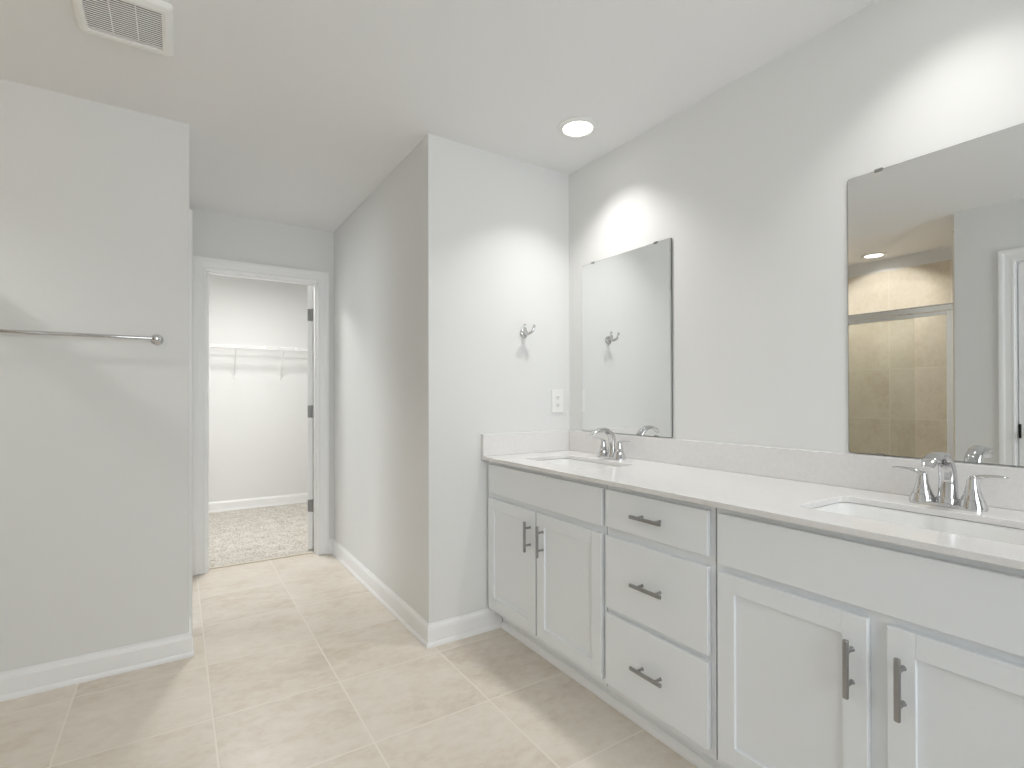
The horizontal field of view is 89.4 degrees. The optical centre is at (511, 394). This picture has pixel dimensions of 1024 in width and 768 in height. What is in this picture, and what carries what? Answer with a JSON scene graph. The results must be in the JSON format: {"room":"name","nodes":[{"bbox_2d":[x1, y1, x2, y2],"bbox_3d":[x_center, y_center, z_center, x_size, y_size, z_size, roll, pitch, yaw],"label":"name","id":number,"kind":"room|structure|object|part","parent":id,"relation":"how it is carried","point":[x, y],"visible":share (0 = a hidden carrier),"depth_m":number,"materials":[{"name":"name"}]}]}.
{"room":"bathroom","nodes":[
{"label":"bathroom","id":0,"kind":"room"},
{"bbox_2d":[0,79,188,671],"bbox_3d":[-1.865,-0.022,2.196,0.840,2.440,0.115,0,0,-33],"label":"wall","id":1,"kind":"structure","parent":0,"point":[94,196],"depth_m":2.18,"materials":[{"name":"white paint"}]},
{"bbox_2d":[0,329,163,344],"bbox_3d":[-1.817,-0.244,2.113,0.655,0.049,0.079,0,0,-33],"label":"towel bar","id":2,"kind":"object","parent":1,"relation":"attached to","point":[156,339],"visible":1,"depth_m":2.13,"materials":[{"name":"silver metal"}]},
{"bbox_3d":[-1.563,-0.244,2.278,0.049,0.049,0.079,0,0,-33],"label":"post","id":3,"kind":"part","parent":2,"relation":"part of","materials":[{"name":"silver metal"}]},
{"bbox_2d":[0,614,193,701],"bbox_3d":[-1.889,1.144,2.249,0.859,0.107,0.278,0,0,-33],"label":"baseboard","id":4,"kind":"structure","parent":1,"relation":"attached to","point":[16,683],"depth_m":2.17,"materials":[{"name":"white paint"}]},
{"bbox_2d":[209,274,313,501],"bbox_3d":[-2.753,-0.007,5.578,2.950,2.440,0.115,0,0,-33],"label":"wall","id":5,"kind":"structure","parent":0,"point":[258,419],"depth_m":5.53,"materials":[{"name":"white paint"}]},
{"bbox_2d":[209,492,307,512],"bbox_3d":[-2.714,1.151,5.517,2.950,0.107,0.019,0,0,-33],"label":"baseboard","id":6,"kind":"structure","parent":5,"relation":"attached to","point":[247,503],"depth_m":5.51,"materials":[{"name":"white paint"}]},
{"bbox_2d":[209,344,307,378],"bbox_3d":[-2.637,-0.333,5.400,2.930,0.325,0.310,0,0,-33],"label":"wire shelf","id":7,"kind":"object","parent":5,"relation":"attached to","point":[210,345],"visible":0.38,"depth_m":5.32,"materials":[{"name":"white metal"}]},
{"bbox_2d":[189,208,333,538],"bbox_3d":[-1.337,-0.017,4.025,2.265,2.440,0.115,0,0,-33],"label":"wall","id":8,"kind":"structure","parent":0,"point":[215,235],"depth_m":3.74,"materials":[{"name":"white paint"}]},
{"bbox_2d":[193,256,328,575],"bbox_3d":[-1.784,0.141,3.723,0.876,2.125,0.134,0,0,-33],"label":"door frame","id":9,"kind":"structure","parent":8,"relation":"attached to","point":[200,264],"depth_m":3.58,"materials":[{"name":"white paint"}]},
{"bbox_2d":[308,286,313,549],"bbox_3d":[-1.624,0.178,4.301,0.175,2.018,0.712,0,0,-13],"label":"door","id":10,"kind":"structure","parent":8,"relation":"in","point":[310,288],"depth_m":3.97,"materials":[{"name":"white paint"}]},
{"bbox_2d":[0,502,697,767],"bbox_3d":[-1.082,1.241,1.985,4.055,0.108,7.950,0,0,-33],"label":"floor","id":11,"kind":"structure","parent":0,"point":[353,688],"depth_m":2.03,"materials":[{"name":"beige tile"}]},
{"bbox_2d":[209,551,313,569],"bbox_3d":[-1.797,1.198,3.747,0.712,0.010,0.018,0,0,-33],"label":"threshold","id":12,"kind":"object","parent":11,"relation":"on","point":[312,551],"visible":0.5,"depth_m":3.73,"materials":[{"name":"beige wood"}]},
{"bbox_2d":[488,461,622,702],"bbox_3d":[0.316,0.761,2.403,0.587,0.866,0.867,0,0,-33],"label":"vanity cabinet","id":13,"kind":"object","parent":11,"relation":"on","point":[547,532],"visible":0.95,"depth_m":2.18,"materials":[{"name":"white paint"}]},
{"bbox_3d":[-0.002,0.785,2.436,0.018,0.539,0.406,0,0,-33],"label":"door","id":14,"kind":"part","parent":13,"relation":"part of","materials":[{"name":"white paint"}]},
{"bbox_3d":[0.065,0.627,2.283,0.036,0.135,0.012,0,0,-33],"label":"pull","id":15,"kind":"part","parent":13,"relation":"part of","materials":[{"name":"silver metal"}]},
{"bbox_3d":[0.117,0.626,2.203,0.036,0.135,0.012,0,0,-33],"label":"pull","id":16,"kind":"part","parent":13,"relation":"part of","materials":[{"name":"silver metal"}]},
{"bbox_3d":[0.225,0.783,2.086,0.018,0.539,0.406,0,0,-33],"label":"door","id":17,"kind":"part","parent":13,"relation":"part of","materials":[{"name":"white paint"}]},
{"bbox_2d":[606,486,725,767],"bbox_3d":[0.677,0.758,1.846,0.587,0.866,0.459,0,0,-33],"label":"base cabinet","id":18,"kind":"object","parent":11,"relation":"on","point":[661,552],"visible":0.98,"depth_m":1.67,"materials":[{"name":"white paint"}]},
{"bbox_3d":[0.443,0.413,1.700,0.036,0.012,0.135,0,0,-33],"label":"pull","id":19,"kind":"part","parent":18,"relation":"part of","materials":[{"name":"silver metal"}]},
{"bbox_3d":[0.444,0.922,1.698,0.036,0.012,0.135,0,0,-33],"label":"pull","id":20,"kind":"part","parent":18,"relation":"part of","materials":[{"name":"silver metal"}]},
{"bbox_3d":[0.444,0.643,1.699,0.036,0.012,0.135,0,0,-33],"label":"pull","id":21,"kind":"part","parent":18,"relation":"part of","materials":[{"name":"silver metal"}]},
{"bbox_3d":[0.467,0.643,1.714,0.018,0.262,0.432,0,0,-33],"label":"drawer","id":22,"kind":"part","parent":18,"relation":"part of","materials":[{"name":"white paint"}]},
{"bbox_3d":[0.466,0.413,1.715,0.018,0.136,0.432,0,0,-33],"label":"drawer","id":23,"kind":"part","parent":18,"relation":"part of","materials":[{"name":"white paint"}]},
{"bbox_3d":[0.467,0.922,1.713,0.018,0.257,0.432,0,0,-33],"label":"drawer","id":24,"kind":"part","parent":18,"relation":"part of","materials":[{"name":"white paint"}]},
{"bbox_2d":[717,508,1023,767],"bbox_3d":[1.038,0.755,1.289,0.587,0.866,0.866,0,0,-33],"label":"vanity cabinet","id":25,"kind":"object","parent":11,"relation":"on","point":[835,649],"visible":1,"depth_m":1.18,"materials":[{"name":"white paint"}]},
{"bbox_2d":[481,450,1023,569],"bbox_3d":[0.686,0.316,1.844,0.574,0.018,2.212,0,0,-33],"label":"countertop","id":26,"kind":"structure","parent":25,"relation":"on","point":[791,501],"depth_m":1.52,"materials":[{"name":"white stone"}]},
{"bbox_2d":[481,430,568,455],"bbox_3d":[0.091,0.256,2.765,0.572,0.111,0.020,0,0,-33],"label":"side splash","id":27,"kind":"object","parent":26,"relation":"on","point":[540,441],"visible":0.88,"depth_m":2.73,"materials":[{"name":"white stone"}]},
{"bbox_2d":[536,458,620,468],"bbox_3d":[0.298,0.403,2.398,0.314,0.148,0.530,0,0,-33],"label":"sink","id":28,"kind":"object","parent":26,"relation":"in","point":[581,464],"visible":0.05,"depth_m":2.59,"materials":[{"name":"white ceramic"}]},
{"bbox_2d":[589,428,629,460],"bbox_3d":[0.468,0.234,2.495,0.188,0.152,0.189,0,0,10],"label":"faucet","id":29,"kind":"object","parent":26,"relation":"on","point":[615,451],"visible":1,"depth_m":2.48,"materials":[{"name":"silver metal"}]},
{"bbox_3d":[0.449,0.262,2.543,0.063,0.084,0.063,0,0,-33],"label":"handle","id":30,"kind":"part","parent":29,"relation":"part of","materials":[{"name":"silver metal"}]},
{"bbox_3d":[0.436,0.231,2.470,0.166,0.146,0.049,0,0,-33],"label":"spout","id":31,"kind":"part","parent":29,"relation":"part of","materials":[{"name":"silver metal"}]},
{"bbox_3d":[0.478,0.304,2.497,0.059,0.011,0.168,0,0,-33],"label":"plate","id":32,"kind":"part","parent":29,"relation":"part of","materials":[{"name":"silver metal"}]},
{"bbox_3d":[0.508,0.262,2.451,0.063,0.084,0.063,0,0,-33],"label":"handle","id":33,"kind":"part","parent":29,"relation":"part of","materials":[{"name":"silver metal"}]},
{"bbox_2d":[811,502,1023,545],"bbox_3d":[1.020,0.397,1.285,0.314,0.148,0.530,0,0,-33],"label":"sink","id":34,"kind":"object","parent":26,"relation":"in","point":[1015,536],"visible":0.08,"depth_m":1.38,"materials":[{"name":"white ceramic"}]},
{"bbox_2d":[892,451,1008,511],"bbox_3d":[1.173,0.228,1.408,0.188,0.152,0.189,0,0,10],"label":"faucet","id":35,"kind":"object","parent":26,"relation":"on","point":[972,499],"visible":1,"depth_m":1.39,"materials":[{"name":"silver metal"}]},
{"bbox_3d":[1.132,0.219,1.481,0.017,0.023,0.076,0,0,-40],"label":"lever","id":36,"kind":"part","parent":35,"relation":"part of","materials":[{"name":"silver metal"}]},
{"bbox_3d":[1.154,0.257,1.455,0.063,0.084,0.063,0,0,-33],"label":"handle","id":37,"kind":"part","parent":35,"relation":"part of","materials":[{"name":"silver metal"}]},
{"bbox_3d":[1.141,0.225,1.382,0.166,0.146,0.049,0,0,-33],"label":"spout","id":38,"kind":"part","parent":35,"relation":"part of","materials":[{"name":"silver metal"}]},
{"bbox_3d":[1.184,0.299,1.409,0.059,0.011,0.168,0,0,-33],"label":"plate","id":39,"kind":"part","parent":35,"relation":"part of","materials":[{"name":"silver metal"}]},
{"bbox_3d":[1.213,0.256,1.364,0.063,0.084,0.063,0,0,-33],"label":"handle","id":40,"kind":"part","parent":35,"relation":"part of","materials":[{"name":"silver metal"}]},
{"bbox_3d":[1.228,0.218,1.334,0.017,0.023,0.076,0,0,-26],"label":"lever","id":41,"kind":"part","parent":35,"relation":"part of","materials":[{"name":"silver metal"}]},
{"bbox_3d":[0.708,0.779,1.341,0.018,0.539,0.387,0,0,-33],"label":"door","id":42,"kind":"part","parent":25,"relation":"part of","materials":[{"name":"white paint"}]},
{"bbox_3d":[0.773,0.628,1.191,0.036,0.135,0.012,0,0,-33],"label":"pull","id":43,"kind":"part","parent":25,"relation":"part of","materials":[{"name":"silver metal"}]},
{"bbox_3d":[0.828,0.628,1.106,0.036,0.135,0.012,0,0,-33],"label":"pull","id":44,"kind":"part","parent":25,"relation":"part of","materials":[{"name":"silver metal"}]},
{"bbox_3d":[0.942,0.777,0.981,0.018,0.539,0.393,0,0,-33],"label":"door","id":45,"kind":"part","parent":25,"relation":"part of","materials":[{"name":"white paint"}]},
{"bbox_2d":[334,144,418,613],"bbox_3d":[-0.860,-0.020,3.283,0.115,2.440,1.650,0,0,-33],"label":"wall","id":46,"kind":"structure","parent":0,"point":[376,248],"depth_m":3.02,"materials":[{"name":"white paint"}]},
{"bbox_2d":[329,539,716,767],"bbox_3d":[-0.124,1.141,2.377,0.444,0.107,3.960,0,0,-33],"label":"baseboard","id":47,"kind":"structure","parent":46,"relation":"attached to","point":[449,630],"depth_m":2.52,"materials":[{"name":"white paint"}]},
{"bbox_2d":[0,0,876,285],"bbox_3d":[-1.652,-1.295,1.629,5.600,0.100,7.950,0,0,-33],"label":"ceiling","id":48,"kind":"structure","parent":0,"point":[296,112],"depth_m":2.00,"materials":[{"name":"white paint"}]},
{"bbox_2d":[70,0,173,55],"bbox_3d":[-1.276,-1.235,1.703,0.274,0.021,0.300,0,0,-33],"label":"ceiling vent","id":49,"kind":"object","parent":48,"relation":"in","point":[151,22],"visible":1,"depth_m":1.71,"materials":[{"name":"white plastic"}]},
{"bbox_2d":[558,117,597,138],"bbox_3d":[0.307,-1.241,2.417,0.188,0.010,0.188,0,0,-33],"label":"recessed light","id":50,"kind":"object","parent":48,"relation":"in","point":[575,127],"visible":1,"depth_m":2.40,"materials":[{"name":"white plastic"}]},
{"bbox_2d":[419,133,569,623],"bbox_3d":[-0.019,-0.024,2.776,0.975,2.440,0.115,0,0,-33],"label":"wall","id":51,"kind":"structure","parent":0,"point":[494,228],"depth_m":2.60,"materials":[{"name":"white paint"}]},
{"bbox_2d":[520,324,535,337],"bbox_3d":[0.079,-0.335,2.734,0.075,0.067,0.064,0,0,-33],"label":"robe hook","id":52,"kind":"object","parent":51,"relation":"attached to","point":[523,332],"visible":1,"depth_m":2.73,"materials":[{"name":"silver metal"}]},
{"bbox_2d":[551,390,562,412],"bbox_3d":[0.253,0.037,2.878,0.080,0.127,0.010,0,0,-33],"label":"wall outlet","id":53,"kind":"object","parent":51,"relation":"attached to","point":[556,395],"visible":1,"depth_m":2.87,"materials":[{"name":"white plastic"}]},
{"bbox_2d":[555,395,559,406],"bbox_3d":[0.254,0.037,2.876,0.033,0.067,0.002,0,0,-33],"label":"receptacle","id":54,"kind":"object","parent":53,"relation":"attached to","point":[557,397],"depth_m":2.87,"materials":[{"name":"white plastic"}]},
{"bbox_2d":[569,0,1023,467],"bbox_3d":[1.460,-0.033,1.285,0.115,2.440,3.997,0,0,-33],"label":"wall","id":55,"kind":"structure","parent":0,"point":[748,182],"depth_m":1.89,"materials":[{"name":"white paint"}]},
{"bbox_2d":[582,238,672,437],"bbox_3d":[0.550,-0.253,2.574,0.010,0.906,0.611,0,0,-33],"label":"wall mirror","id":56,"kind":"object","parent":55,"relation":"attached to","point":[627,376],"visible":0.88,"depth_m":2.54,"materials":[{"name":"clear glass"}]},
{"bbox_2d":[569,430,1023,510],"bbox_3d":[0.924,0.251,1.987,0.020,0.111,2.191,0,0,-33],"label":"backsplash","id":57,"kind":"structure","parent":55,"relation":"attached to","point":[857,471],"depth_m":1.79,"materials":[{"name":"white stone"}]},
{"bbox_2d":[848,123,1023,466],"bbox_3d":[1.277,-0.260,1.453,0.010,0.908,0.611,0,0,-33],"label":"wall mirror","id":58,"kind":"object","parent":55,"relation":"attached to","point":[936,239],"visible":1,"depth_m":1.50,"materials":[{"name":"clear glass"}]},
{"bbox_3d":[-1.900,-0.020,2.917,0.115,2.440,1.132,0,0,-33],"label":"wall","id":59,"kind":"structure","parent":0,"visible":0},
{"bbox_2d":[189,210,192,630],"bbox_3d":[-1.849,0.136,2.960,0.019,2.122,0.860,0,0,-33],"label":"door frame","id":60,"kind":"structure","parent":59,"relation":"attached to","point":[190,211],"depth_m":2.60,"materials":[{"name":"white paint"}]}
]}

